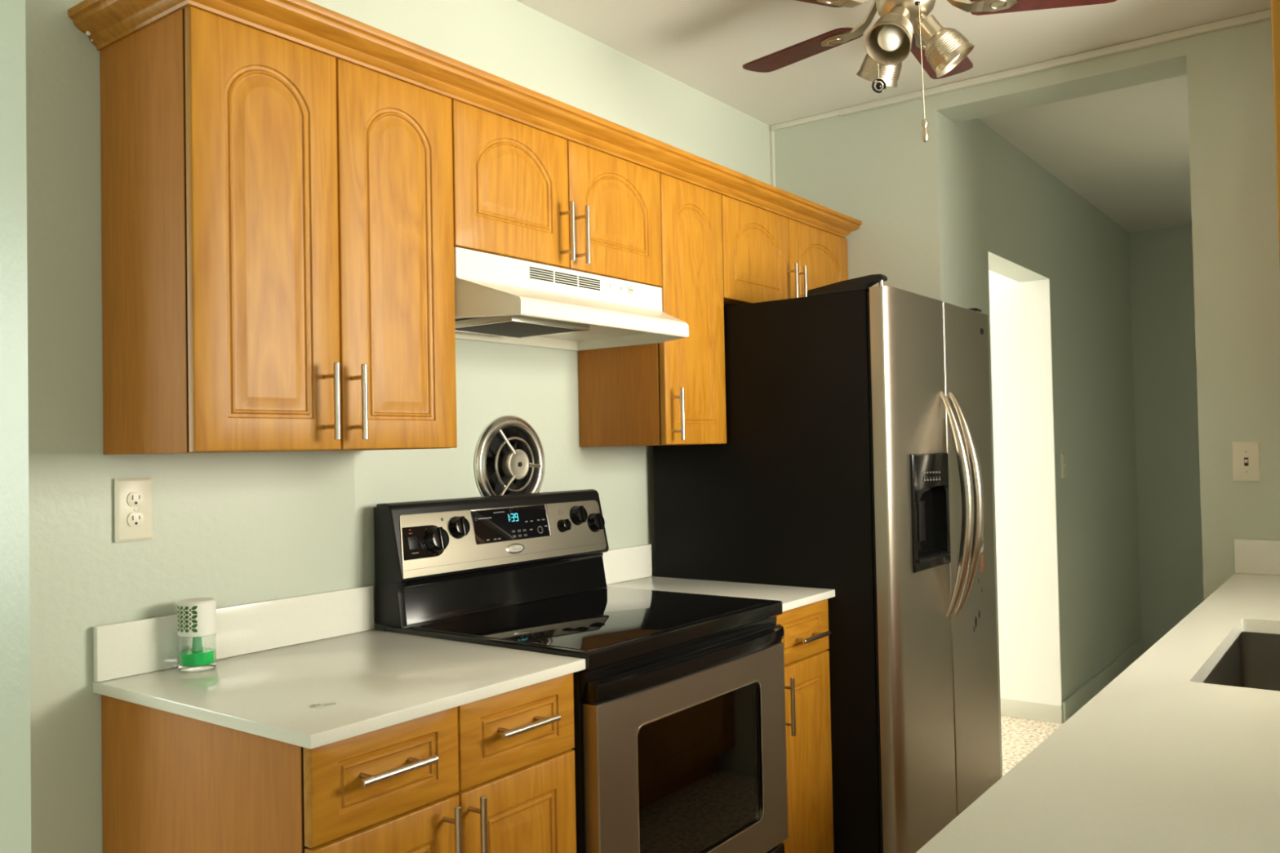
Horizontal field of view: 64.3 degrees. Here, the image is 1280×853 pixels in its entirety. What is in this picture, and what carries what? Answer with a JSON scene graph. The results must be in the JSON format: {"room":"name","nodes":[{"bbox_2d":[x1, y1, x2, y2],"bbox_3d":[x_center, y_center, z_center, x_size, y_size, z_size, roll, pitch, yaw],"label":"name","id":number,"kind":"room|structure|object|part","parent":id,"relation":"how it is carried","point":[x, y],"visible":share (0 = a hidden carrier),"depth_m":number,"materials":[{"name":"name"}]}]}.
{"room":"kitchen","nodes":[
{"label":"kitchen","id":0,"kind":"room"},
{"bbox_2d":[0,0,771,852],"bbox_3d":[-1.474,0.139,3.804,3.000,2.588,2.742,-2,-2,37],"label":"wall","id":1,"kind":"structure","parent":0,"point":[64,573],"depth_m":1.91,"materials":[{"name":"grey paint"}]},
{"bbox_2d":[85,31,93,41],"bbox_3d":[-1.029,-0.733,1.905,0.011,0.020,0.014,-2,-2,37],"label":"hook","id":2,"kind":"object","parent":1,"relation":"attached to","point":[89,33],"depth_m":1.90,"materials":[{"name":"white paint"}]},
{"bbox_2d":[114,477,153,542],"bbox_3d":[-0.968,0.159,1.952,0.009,0.121,0.074,-2,-2,37],"label":"outlet","id":3,"kind":"object","parent":1,"relation":"attached to","point":[133,496],"visible":1,"depth_m":1.95,"materials":[{"name":"beige plastic"}]},
{"bbox_2d":[126,492,144,506],"bbox_3d":[-0.966,0.139,1.951,0.004,0.027,0.033,-2,-2,37],"label":"receptacle","id":4,"kind":"object","parent":3,"relation":"attached to","point":[133,499],"depth_m":1.95,"materials":[{"name":"beige plastic"}]},
{"bbox_2d":[127,512,144,527],"bbox_3d":[-0.965,0.178,1.950,0.004,0.027,0.033,-2,-2,37],"label":"receptacle","id":5,"kind":"object","parent":3,"relation":"attached to","point":[134,519],"depth_m":1.95,"materials":[{"name":"beige plastic"}]},
{"bbox_2d":[93,585,373,681],"bbox_3d":[-0.817,0.422,2.135,0.016,0.102,0.633,-2,-2,37],"label":"backsplash","id":6,"kind":"structure","parent":1,"relation":"attached to","point":[143,646],"depth_m":2.12,"materials":[{"name":"white stone"}]},
{"bbox_2d":[99,5,457,454],"bbox_3d":[-0.692,-0.340,2.058,0.357,0.779,0.606,-2,-2,37],"label":"upper cabinet","id":7,"kind":"object","parent":1,"relation":"attached to","point":[277,229],"visible":0.99,"depth_m":1.88,"materials":[{"name":"brown wood"}]},
{"bbox_3d":[-0.680,-0.338,1.861,0.019,0.764,0.300,-2,-2,37],"label":"door","id":8,"kind":"part","parent":7,"relation":"part of","materials":[{"name":"brown wood"}]},
{"bbox_3d":[-0.583,-0.048,1.928,0.044,0.146,0.012,-2,-2,37],"label":"handle","id":9,"kind":"part","parent":7,"relation":"part of","materials":[{"name":"silver metal"}]},
{"bbox_3d":[-0.545,-0.047,1.979,0.044,0.146,0.012,-2,-2,37],"label":"handle","id":10,"kind":"part","parent":7,"relation":"part of","materials":[{"name":"silver metal"}]},
{"bbox_3d":[-0.500,-0.336,2.104,0.019,0.764,0.300,-2,-2,37],"label":"door","id":11,"kind":"part","parent":7,"relation":"part of","materials":[{"name":"brown wood"}]},
{"bbox_2d":[67,0,862,237],"bbox_3d":[-0.111,-0.739,2.852,0.372,0.059,2.684,-2,-2,37],"label":"crown molding","id":12,"kind":"structure","parent":7,"relation":"attached to","point":[304,23],"depth_m":2.17,"materials":[{"name":"brown wood"}]},
{"bbox_2d":[269,450,355,599],"bbox_3d":[-0.730,0.384,2.273,0.004,0.800,0.234,-2,-2,37],"label":"wall panel","id":13,"kind":"object","parent":1,"relation":"attached to","point":[312,503],"depth_m":2.28,"materials":[{"name":"grey paint"}]},
{"bbox_2d":[474,415,545,496],"bbox_3d":[-0.378,0.105,2.808,0.138,0.269,0.269,-2,-2,37],"label":"exhaust fan","id":14,"kind":"object","parent":1,"relation":"attached to","point":[520,469],"visible":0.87,"depth_m":2.80,"materials":[{"name":"silver metal"}]},
{"bbox_2d":[451,99,662,287],"bbox_3d":[-0.282,-0.557,2.622,0.357,0.336,0.785,-2,-2,37],"label":"upper cabinet","id":15,"kind":"object","parent":1,"relation":"attached to","point":[522,192],"visible":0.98,"depth_m":2.48,"materials":[{"name":"brown wood"}]},
{"bbox_3d":[-0.299,-0.555,2.386,0.019,0.321,0.384,-2,-2,37],"label":"door","id":16,"kind":"part","parent":15,"relation":"part of","materials":[{"name":"brown wood"}]},
{"bbox_3d":[-0.177,-0.476,2.497,0.044,0.146,0.012,-2,-2,37],"label":"handle","id":17,"kind":"part","parent":15,"relation":"part of","materials":[{"name":"silver metal"}]},
{"bbox_2d":[453,247,688,351],"bbox_3d":[-0.242,-0.310,2.591,0.443,0.154,0.781,-2,-2,37],"label":"range hood","id":18,"kind":"object","parent":15,"relation":"attached to","point":[502,300],"visible":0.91,"depth_m":2.48,"materials":[{"name":"white metal"}]},
{"bbox_3d":[-0.309,-0.249,2.542,0.241,0.017,0.282,-2,-2,37],"label":"filter frame","id":19,"kind":"part","parent":18,"relation":"part of","materials":[{"name":"silver metal"}]},
{"bbox_2d":[606,282,613,293],"bbox_3d":[-0.077,-0.363,2.660,0.008,0.023,0.030,-2,-2,37],"label":"switch","id":20,"kind":"object","parent":18,"relation":"attached to","point":[610,286],"depth_m":2.66,"materials":[{"name":"beige plastic"}]},
{"bbox_2d":[617,284,624,294],"bbox_3d":[-0.049,-0.362,2.697,0.008,0.023,0.030,-2,-2,37],"label":"switch","id":21,"kind":"object","parent":18,"relation":"attached to","point":[620,288],"depth_m":2.69,"materials":[{"name":"beige plastic"}]},
{"bbox_3d":[-0.143,-0.476,2.543,0.044,0.146,0.012,-2,-2,37],"label":"handle","id":22,"kind":"part","parent":15,"relation":"part of","materials":[{"name":"silver metal"}]},
{"bbox_3d":[-0.065,-0.553,2.702,0.019,0.321,0.395,-2,-2,37],"label":"door","id":23,"kind":"part","parent":15,"relation":"part of","materials":[{"name":"brown wood"}]},
{"bbox_2d":[602,544,652,584],"bbox_3d":[-0.066,0.429,3.151,0.020,0.102,0.324,-2,-2,37],"label":"backsplash","id":24,"kind":"structure","parent":1,"relation":"attached to","point":[633,562],"depth_m":3.17,"materials":[{"name":"white stone"}]},
{"bbox_2d":[577,173,726,446],"bbox_3d":[0.052,-0.333,3.063,0.357,0.779,0.324,-2,-2,37],"label":"upper cabinet","id":25,"kind":"object","parent":1,"relation":"attached to","point":[673,392],"visible":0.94,"depth_m":2.96,"materials":[{"name":"brown wood"}]},
{"bbox_3d":[0.106,-0.035,2.858,0.044,0.146,0.012,-2,-2,37],"label":"handle","id":26,"kind":"part","parent":25,"relation":"part of","materials":[{"name":"silver metal"}]},
{"bbox_3d":[0.155,-0.330,2.987,0.019,0.764,0.321,-2,-2,37],"label":"door","id":27,"kind":"part","parent":25,"relation":"part of","materials":[{"name":"brown wood"}]},
{"bbox_2d":[721,195,848,306],"bbox_3d":[0.411,-0.553,3.558,0.357,0.332,0.892,-2,-2,37],"label":"upper cabinet","id":28,"kind":"object","parent":1,"relation":"attached to","point":[767,255],"visible":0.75,"depth_m":3.36,"materials":[{"name":"brown wood"}]},
{"bbox_3d":[0.376,-0.551,3.296,0.019,0.317,0.428,-2,-2,37],"label":"door","id":29,"kind":"part","parent":28,"relation":"part of","materials":[{"name":"brown wood"}]},
{"bbox_3d":[0.513,-0.475,3.429,0.044,0.146,0.012,-2,-2,37],"label":"handle","id":30,"kind":"part","parent":28,"relation":"part of","materials":[{"name":"silver metal"}]},
{"bbox_3d":[0.551,-0.475,3.480,0.044,0.146,0.012,-2,-2,37],"label":"handle","id":31,"kind":"part","parent":28,"relation":"part of","materials":[{"name":"silver metal"}]},
{"bbox_3d":[0.641,-0.549,3.655,0.019,0.317,0.459,-2,-2,37],"label":"door","id":32,"kind":"part","parent":28,"relation":"part of","materials":[{"name":"brown wood"}]},
{"bbox_2d":[515,0,1271,232],"bbox_3d":[-0.298,-1.249,2.267,6.800,0.072,10.800,-2,-2,37],"label":"ceiling","id":33,"kind":"structure","parent":0,"point":[704,46],"depth_m":3.42,"materials":[{"name":"white paint"}]},
{"bbox_2d":[742,0,1117,142],"bbox_3d":[0.679,-0.957,2.607,0.999,0.535,0.988,-2,-2,37],"label":"ceiling fan","id":34,"kind":"object","parent":33,"relation":"hanging from","point":[942,52],"visible":1,"depth_m":2.55,"materials":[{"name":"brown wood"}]},
{"bbox_3d":[0.452,-1.043,2.832,0.124,0.019,0.370,0,-2,-43],"label":"blade","id":35,"kind":"part","parent":34,"relation":"part of","materials":[{"name":"brown wood"}]},
{"bbox_3d":[0.369,-1.050,2.442,0.370,0.019,0.124,-1,-1,-23],"label":"blade","id":36,"kind":"part","parent":34,"relation":"part of","materials":[{"name":"brown wood"}]},
{"bbox_3d":[0.609,-0.868,2.596,0.035,0.037,0.016,-2,-1,18],"label":"ring pull","id":37,"kind":"part","parent":34,"relation":"part of","materials":[{"name":"silver metal"}]},
{"bbox_3d":[0.630,-0.938,2.672,0.120,0.117,0.116,-2,-2,37],"label":"lamp shade","id":38,"kind":"part","parent":34,"relation":"part of","materials":[{"name":"silver metal"}]},
{"bbox_3d":[0.611,-0.950,2.486,0.113,0.119,0.120,-2,-2,37],"label":"lamp shade","id":39,"kind":"part","parent":34,"relation":"part of","materials":[{"name":"silver metal"}]},
{"bbox_3d":[0.616,-0.958,2.493,0.062,0.078,0.073,-2,-2,37],"label":"bulb","id":40,"kind":"part","parent":34,"relation":"part of","materials":[{"name":"white glass"}]},
{"bbox_3d":[0.687,-0.891,2.485,0.002,0.292,0.016,-1,-1,-11],"label":"pull chain","id":41,"kind":"part","parent":34,"relation":"part of","materials":[{"name":"silver metal"}]},
{"bbox_3d":[0.839,-1.050,2.872,0.124,0.019,0.370,-2,-1,31],"label":"blade","id":42,"kind":"part","parent":34,"relation":"part of","materials":[{"name":"brown wood"}]},
{"bbox_3d":[0.783,-0.945,2.571,0.120,0.118,0.117,-2,-2,37],"label":"lamp shade","id":43,"kind":"part","parent":34,"relation":"part of","materials":[{"name":"silver metal"}]},
{"bbox_3d":[0.775,-0.953,2.571,0.068,0.079,0.062,-2,-2,37],"label":"bulb","id":44,"kind":"part","parent":34,"relation":"part of","materials":[{"name":"white glass"}]},
{"bbox_3d":[1.002,-1.061,2.514,0.370,0.019,0.124,-1,-1,13],"label":"blade","id":45,"kind":"part","parent":34,"relation":"part of","materials":[{"name":"brown wood"}]},
{"bbox_2d":[988,270,1062,706],"bbox_3d":[0.660,0.136,5.788,3.267,2.594,0.106,-2,-2,37],"label":"wall","id":46,"kind":"structure","parent":0,"point":[1020,331],"depth_m":4.85,"materials":[{"name":"white paint"}]},
{"bbox_2d":[1000,697,1062,724],"bbox_3d":[0.692,1.389,5.686,3.168,0.085,0.006,-2,-2,37],"label":"baseboard","id":47,"kind":"structure","parent":46,"relation":"attached to","point":[1036,711],"depth_m":4.82,"materials":[{"name":"white paint"}]},
{"bbox_2d":[773,18,1279,599],"bbox_3d":[1.567,0.068,3.375,2.400,2.588,0.190,-2,-2,37],"label":"wall","id":48,"kind":"structure","parent":0,"point":[875,167],"depth_m":3.13,"materials":[{"name":"grey paint"}]},
{"bbox_2d":[770,130,775,186],"bbox_3d":[0.527,-0.966,4.027,0.013,0.406,0.012,-2,-2,37],"label":"trim","id":49,"kind":"structure","parent":48,"relation":"attached to","point":[772,134],"depth_m":4.02,"materials":[{"name":"white paint"}]},
{"bbox_2d":[769,8,1271,131],"bbox_3d":[1.395,-1.209,3.380,2.188,0.025,0.020,-2,-2,37],"label":"trim","id":50,"kind":"structure","parent":48,"relation":"attached to","point":[1266,14],"depth_m":3.40,"materials":[{"name":"white paint"}]},
{"bbox_2d":[1231,441,1261,481],"bbox_3d":[1.820,0.106,3.059,0.072,0.120,0.016,-2,-2,37],"label":"light switch","id":51,"kind":"object","parent":48,"relation":"attached to","point":[1246,455],"visible":1,"depth_m":3.06,"materials":[{"name":"beige plastic"}]},
{"bbox_2d":[1234,538,1279,575],"bbox_3d":[2.054,0.381,2.881,0.646,0.102,0.019,-2,-2,37],"label":"backsplash","id":52,"kind":"structure","parent":48,"relation":"attached to","point":[1260,557],"depth_m":3.03,"materials":[{"name":"white stone"}]},
{"bbox_2d":[1000,715,1062,777],"bbox_3d":[-0.245,1.403,2.209,6.800,0.060,10.800,-2,-2,37],"label":"floor","id":53,"kind":"structure","parent":0,"point":[1020,736],"depth_m":4.55,"materials":[{"name":"stone"}]},
{"bbox_2d":[101,672,576,852],"bbox_3d":[-0.541,0.929,1.929,0.678,0.889,0.608,-2,-2,37],"label":"base cabinet","id":54,"kind":"object","parent":53,"relation":"on","point":[495,774],"visible":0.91,"depth_m":1.73,"materials":[{"name":"brown wood"}]},
{"bbox_2d":[93,629,586,748],"bbox_3d":[-0.560,0.474,1.944,0.661,0.021,0.633,-2,-2,37],"label":"countertop","id":55,"kind":"structure","parent":54,"relation":"on","point":[375,679],"depth_m":1.84,"materials":[{"name":"white stone"}]},
{"bbox_2d":[177,597,216,671],"bbox_3d":[-0.862,0.404,1.982,0.069,0.133,0.069,-2,-2,37],"label":"air freshener","id":56,"kind":"object","parent":55,"relation":"on","point":[197,617],"visible":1,"depth_m":1.95,"materials":[{"name":"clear plastic"}]},
{"bbox_2d":[177,633,216,671],"bbox_3d":[-0.861,0.437,1.982,0.067,0.066,0.067,-2,-2,37],"label":"glass cup","id":57,"kind":"object","parent":56,"relation":"attached to","point":[197,651],"depth_m":1.95,"materials":[{"name":"clear glass"}]},
{"bbox_2d":[309,702,336,707],"bbox_3d":[-0.519,0.455,1.668,0.040,0.002,0.013,0,-1,-31],"label":"scrap","id":58,"kind":"object","parent":55,"relation":"on","point":[327,704],"visible":1,"depth_m":1.67,"materials":[{"name":"grey paper"}]},
{"bbox_3d":[-0.408,0.554,1.641,0.020,0.150,0.297,-2,-2,37],"label":"drawer","id":59,"kind":"part","parent":54,"relation":"part of","materials":[{"name":"brown wood"}]},
{"bbox_3d":[-0.400,0.946,1.633,0.020,0.626,0.297,-2,-2,37],"label":"door","id":60,"kind":"part","parent":54,"relation":"part of","materials":[{"name":"brown wood"}]},
{"bbox_3d":[-0.390,0.544,1.618,0.042,0.012,0.150,-2,-2,37],"label":"handle","id":61,"kind":"part","parent":54,"relation":"part of","materials":[{"name":"silver metal"}]},
{"bbox_3d":[-0.315,0.711,1.711,0.042,0.150,0.012,-2,-2,37],"label":"handle","id":62,"kind":"part","parent":54,"relation":"part of","materials":[{"name":"silver metal"}]},
{"bbox_3d":[-0.280,0.711,1.758,0.042,0.150,0.012,-2,-2,37],"label":"handle","id":63,"kind":"part","parent":54,"relation":"part of","materials":[{"name":"silver metal"}]},
{"bbox_3d":[-0.227,0.556,1.885,0.020,0.150,0.304,-2,-2,37],"label":"drawer","id":64,"kind":"part","parent":54,"relation":"part of","materials":[{"name":"brown wood"}]},
{"bbox_3d":[-0.219,0.948,1.877,0.020,0.626,0.304,-2,-2,37],"label":"door","id":65,"kind":"part","parent":54,"relation":"part of","materials":[{"name":"brown wood"}]},
{"bbox_3d":[-0.209,0.546,1.862,0.042,0.012,0.150,-2,-2,37],"label":"handle","id":66,"kind":"part","parent":54,"relation":"part of","materials":[{"name":"silver metal"}]},
{"bbox_2d":[373,488,788,852],"bbox_3d":[-0.105,0.774,2.487,0.689,1.205,0.784,-2,-2,37],"label":"range","id":67,"kind":"object","parent":53,"relation":"on","point":[680,731],"visible":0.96,"depth_m":2.38,"materials":[{"name":"black metal"}]},
{"bbox_2d":[407,536,418,550],"bbox_3d":[-0.529,0.272,2.377,0.008,0.029,0.028,-2,-2,37],"label":"rocker switch","id":68,"kind":"object","parent":67,"relation":"attached to","point":[412,541],"depth_m":2.37,"materials":[{"name":"black plastic"}]},
{"bbox_3d":[-0.510,0.272,2.404,0.018,0.075,0.136,-2,-2,37],"label":"switch panel","id":69,"kind":"part","parent":67,"relation":"part of","materials":[{"name":"black plastic"}]},
{"bbox_3d":[-0.479,0.270,2.424,0.040,0.063,0.063,-2,-2,37],"label":"knob","id":70,"kind":"part","parent":67,"relation":"part of","materials":[{"name":"black plastic"}]},
{"bbox_3d":[-0.438,0.247,2.489,0.039,0.056,0.055,-2,-2,37],"label":"knob","id":71,"kind":"part","parent":67,"relation":"part of","materials":[{"name":"black plastic"}]},
{"bbox_3d":[-0.334,0.280,2.644,0.037,0.144,0.750,-2,-2,37],"label":"control panel","id":72,"kind":"part","parent":67,"relation":"part of","materials":[{"name":"silver metal"}]},
{"bbox_3d":[-0.353,0.411,2.664,0.081,0.104,0.758,-2,-2,37],"label":"splash panel","id":73,"kind":"part","parent":67,"relation":"part of","materials":[{"name":"black ceramic"}]},
{"bbox_3d":[-0.204,0.272,2.794,0.035,0.038,0.036,-2,-2,37],"label":"knob","id":74,"kind":"part","parent":67,"relation":"part of","materials":[{"name":"black plastic"}]},
{"bbox_3d":[-0.168,0.249,2.853,0.039,0.056,0.055,-2,-2,37],"label":"knob","id":75,"kind":"part","parent":67,"relation":"part of","materials":[{"name":"black plastic"}]},
{"bbox_2d":[384,586,782,670],"bbox_3d":[-0.113,0.473,2.495,0.620,0.037,0.784,-2,-2,37],"label":"cooktop","id":76,"kind":"object","parent":67,"relation":"in","point":[609,628],"depth_m":2.37,"materials":[{"name":"black glass"}]},
{"bbox_3d":[-0.122,0.274,2.905,0.039,0.056,0.055,-2,-2,37],"label":"knob","id":77,"kind":"part","parent":67,"relation":"part of","materials":[{"name":"black plastic"}]},
{"bbox_3d":[0.117,0.508,2.324,0.015,0.050,0.773,-2,-2,37],"label":"vent trim","id":78,"kind":"part","parent":67,"relation":"part of","materials":[{"name":"black metal"}]},
{"bbox_3d":[0.140,0.528,2.307,0.067,0.045,0.762,-2,-2,37],"label":"handle","id":79,"kind":"part","parent":67,"relation":"part of","materials":[{"name":"black ceramic"}]},
{"bbox_3d":[0.133,0.801,2.310,0.037,0.498,0.762,-2,-2,37],"label":"door panel","id":80,"kind":"part","parent":67,"relation":"part of","materials":[{"name":"silver metal"}]},
{"bbox_3d":[0.146,0.791,2.301,0.008,0.343,0.512,-2,-2,37],"label":"window trim","id":81,"kind":"part","parent":67,"relation":"part of","materials":[{"name":"silver metal"}]},
{"bbox_3d":[0.136,1.188,2.305,0.026,0.250,0.762,-2,-2,37],"label":"storage drawer","id":82,"kind":"part","parent":67,"relation":"part of","materials":[{"name":"metal"}]},
{"bbox_2d":[776,599,834,852],"bbox_3d":[0.211,0.936,2.944,0.678,0.889,0.322,-2,-2,37],"label":"base cabinet","id":83,"kind":"object","parent":53,"relation":"on","point":[805,640],"visible":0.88,"depth_m":2.78,"materials":[{"name":"brown wood"}]},
{"bbox_2d":[606,576,835,611],"bbox_3d":[0.193,0.481,2.959,0.661,0.021,0.325,-2,-2,37],"label":"countertop","id":84,"kind":"structure","parent":83,"relation":"on","point":[791,597],"depth_m":2.93,"materials":[{"name":"white stone"}]},
{"bbox_3d":[0.385,0.728,2.655,0.042,0.150,0.012,-2,-2,37],"label":"handle","id":85,"kind":"part","parent":83,"relation":"part of","materials":[{"name":"silver metal"}]},
{"bbox_3d":[0.436,0.560,2.780,0.020,0.146,0.319,-2,-2,37],"label":"drawer","id":86,"kind":"part","parent":83,"relation":"part of","materials":[{"name":"brown wood"}]},
{"bbox_3d":[0.468,0.572,2.774,0.042,0.012,0.150,-2,-2,37],"label":"handle","id":87,"kind":"part","parent":83,"relation":"part of","materials":[{"name":"silver metal"}]},
{"bbox_2d":[653,274,1000,852],"bbox_3d":[0.670,0.484,3.351,0.904,1.792,0.872,-2,-2,37],"label":"refrigerator","id":88,"kind":"object","parent":53,"relation":"on","point":[855,461],"visible":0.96,"depth_m":2.97,"materials":[{"name":"black metal"}]},
{"bbox_3d":[0.805,0.436,2.978,0.054,1.646,0.432,-2,-2,37],"label":"freezer door","id":89,"kind":"part","parent":88,"relation":"part of","materials":[{"name":"silver metal"}]},
{"bbox_2d":[916,485,947,502],"bbox_3d":[0.856,0.198,3.020,0.032,0.041,0.249,-2,-2,37],"label":"hood","id":90,"kind":"object","parent":88,"relation":"attached to","point":[925,494],"depth_m":3.11,"materials":[{"name":"black plastic"}]},
{"bbox_3d":[0.964,0.238,3.090,0.095,0.696,0.035,-2,-2,37],"label":"handle","id":91,"kind":"part","parent":88,"relation":"part of","materials":[{"name":"silver metal"}]},
{"bbox_3d":[1.218,0.894,1.744,0.664,0.879,2.830,-2,-2,37],"label":"base cabinet","id":92,"kind":"object","parent":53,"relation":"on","visible":0},
{"bbox_2d":[915,573,1279,852],"bbox_3d":[1.208,0.439,1.737,0.647,0.030,2.861,-2,-2,37],"label":"countertop","id":93,"kind":"structure","parent":92,"relation":"on","point":[1162,759],"depth_m":1.27,"materials":[{"name":"white stone"}]},
{"bbox_2d":[1202,631,1279,691],"bbox_3d":[1.305,0.547,1.888,0.443,0.184,0.779,-2,-2,37],"label":"sink","id":94,"kind":"object","parent":93,"relation":"in","point":[1252,660],"visible":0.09,"depth_m":2.28,"materials":[{"name":"silver metal"}]},
{"bbox_2d":[954,118,1141,777],"bbox_3d":[2.063,0.092,5.056,0.140,2.594,3.102,-2,-2,37],"label":"wall","id":95,"kind":"structure","parent":0,"point":[1017,221],"depth_m":5.12,"materials":[{"name":"grey paint"}]},
{"bbox_2d":[1060,453,1066,478],"bbox_3d":[2.036,0.188,4.883,0.016,0.120,0.072,-2,-2,37],"label":"light switch","id":96,"kind":"object","parent":95,"relation":"attached to","point":[1063,456],"visible":1,"depth_m":4.87,"materials":[{"name":"beige plastic"}]},
{"bbox_2d":[1062,638,1143,723],"bbox_3d":[2.525,1.340,5.487,0.014,0.100,1.845,-2,-2,37],"label":"baseboard","id":97,"kind":"structure","parent":95,"relation":"attached to","point":[1073,704],"depth_m":5.31,"materials":[{"name":"grey paint"}]},
{"bbox_2d":[1128,224,1204,653],"bbox_3d":[3.630,0.079,5.884,1.672,2.594,0.095,-2,-2,37],"label":"wall","id":98,"kind":"structure","parent":0,"point":[1169,517],"depth_m":6.16,"materials":[{"name":"grey paint"}]},
{"bbox_3d":[1.235,0.026,1.130,0.140,2.588,3.813,-2,-2,37],"label":"wall","id":99,"kind":"structure","parent":0,"visible":0},
{"bbox_2d":[1270,0,1279,266],"bbox_3d":[0.888,-0.561,1.088,0.329,0.828,0.555,-2,-2,37],"label":"upper cabinet","id":100,"kind":"object","parent":99,"relation":"attached to","point":[1275,4],"visible":1,"depth_m":0.96,"materials":[{"name":"brown wood"}]}
]}

